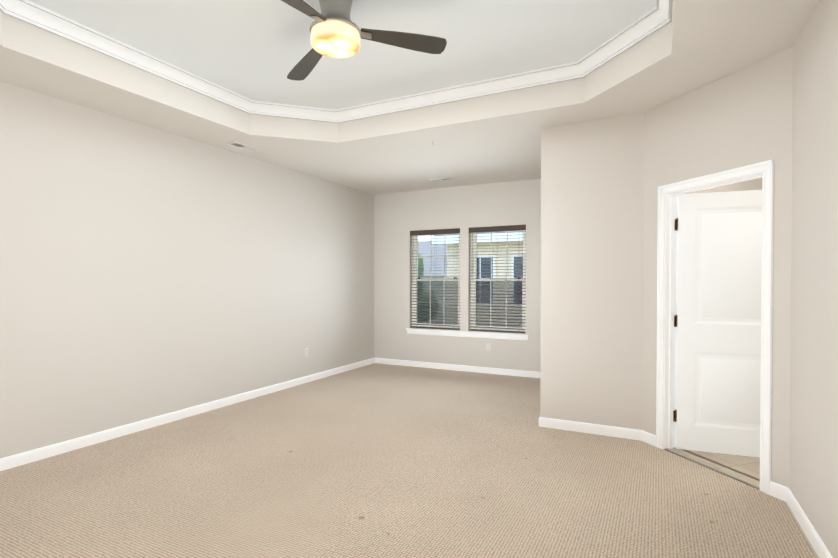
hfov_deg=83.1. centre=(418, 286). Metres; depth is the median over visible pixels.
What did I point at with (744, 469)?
floor
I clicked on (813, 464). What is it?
wall
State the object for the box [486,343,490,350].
electrical outlet
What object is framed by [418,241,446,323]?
house
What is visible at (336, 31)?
ceiling fan
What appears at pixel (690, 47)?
ceiling
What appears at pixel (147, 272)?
wall
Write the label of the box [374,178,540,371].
wall
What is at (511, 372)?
baseboard
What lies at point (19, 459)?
baseboard
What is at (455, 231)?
window blind
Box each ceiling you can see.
[0,0,819,194]
[28,0,656,109]
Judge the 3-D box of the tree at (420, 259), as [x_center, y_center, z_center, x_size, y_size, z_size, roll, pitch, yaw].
[-2.734,1.786,22.675,6.413,9.745,6.813,0,1,27]
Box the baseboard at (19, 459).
[0,358,375,470]
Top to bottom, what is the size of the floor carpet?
0.120 m
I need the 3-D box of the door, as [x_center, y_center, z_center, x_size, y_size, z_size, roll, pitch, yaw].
[2.414,0.280,3.669,0.785,2.018,0.189,0,1,27]
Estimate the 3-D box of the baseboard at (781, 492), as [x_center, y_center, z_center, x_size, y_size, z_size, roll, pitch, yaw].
[1.191,1.289,0.884,0.085,0.086,4.646,0,1,27]
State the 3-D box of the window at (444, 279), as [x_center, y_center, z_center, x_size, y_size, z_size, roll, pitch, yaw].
[0.288,-0.115,7.354,0.850,1.530,0.075,0,1,27]
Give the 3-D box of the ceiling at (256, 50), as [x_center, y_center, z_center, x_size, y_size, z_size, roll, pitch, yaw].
[0.949,-1.807,3.195,7.320,0.120,8.860,0,1,27]
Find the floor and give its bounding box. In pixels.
[664,447,759,489]
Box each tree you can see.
[417,254,438,322]
[417,266,423,289]
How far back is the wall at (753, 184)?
5.03 m
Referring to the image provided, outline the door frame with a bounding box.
[656,160,773,494]
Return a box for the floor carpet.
[0,363,817,557]
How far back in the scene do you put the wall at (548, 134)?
4.32 m
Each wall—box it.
[0,81,373,458]
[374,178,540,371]
[540,125,555,418]
[556,112,643,429]
[642,47,792,487]
[685,178,761,193]
[789,0,837,557]
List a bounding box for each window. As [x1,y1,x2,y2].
[412,233,459,327]
[470,230,525,331]
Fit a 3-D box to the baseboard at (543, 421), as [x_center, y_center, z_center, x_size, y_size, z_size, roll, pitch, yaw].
[1.601,1.233,5.329,0.013,0.086,2.173,0,1,27]
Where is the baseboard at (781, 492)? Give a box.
[769,481,832,557]
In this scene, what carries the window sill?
attached to the wall at (399, 217)
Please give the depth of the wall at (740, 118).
3.17 m
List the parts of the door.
door hinge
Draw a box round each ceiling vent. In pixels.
[226,141,260,151]
[429,177,454,181]
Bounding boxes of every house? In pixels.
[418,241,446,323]
[432,231,522,327]
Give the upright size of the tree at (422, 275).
8.190 m
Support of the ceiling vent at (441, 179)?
in the ceiling at (690, 47)
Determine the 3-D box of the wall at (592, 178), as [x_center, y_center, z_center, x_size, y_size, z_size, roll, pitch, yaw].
[1.589,-0.270,4.179,0.750,3.220,0.120,0,1,27]
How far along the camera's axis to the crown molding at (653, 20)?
3.77 m
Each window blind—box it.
[410,228,459,329]
[469,225,525,332]
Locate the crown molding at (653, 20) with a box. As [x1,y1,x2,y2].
[0,0,672,122]
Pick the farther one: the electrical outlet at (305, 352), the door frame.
the electrical outlet at (305, 352)
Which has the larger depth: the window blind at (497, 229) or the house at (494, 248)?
the house at (494, 248)
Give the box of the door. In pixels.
[673,190,761,457]
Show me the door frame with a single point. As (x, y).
(668, 194)
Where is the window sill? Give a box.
[406,328,528,339]
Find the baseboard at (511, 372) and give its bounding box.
[376,358,539,377]
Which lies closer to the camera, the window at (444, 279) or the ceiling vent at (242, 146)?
the ceiling vent at (242, 146)
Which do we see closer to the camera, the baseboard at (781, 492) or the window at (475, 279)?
the baseboard at (781, 492)
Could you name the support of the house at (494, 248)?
on the ground
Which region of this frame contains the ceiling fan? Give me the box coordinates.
[281,0,446,80]
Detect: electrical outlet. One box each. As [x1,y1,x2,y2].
[304,348,307,356]
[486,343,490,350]

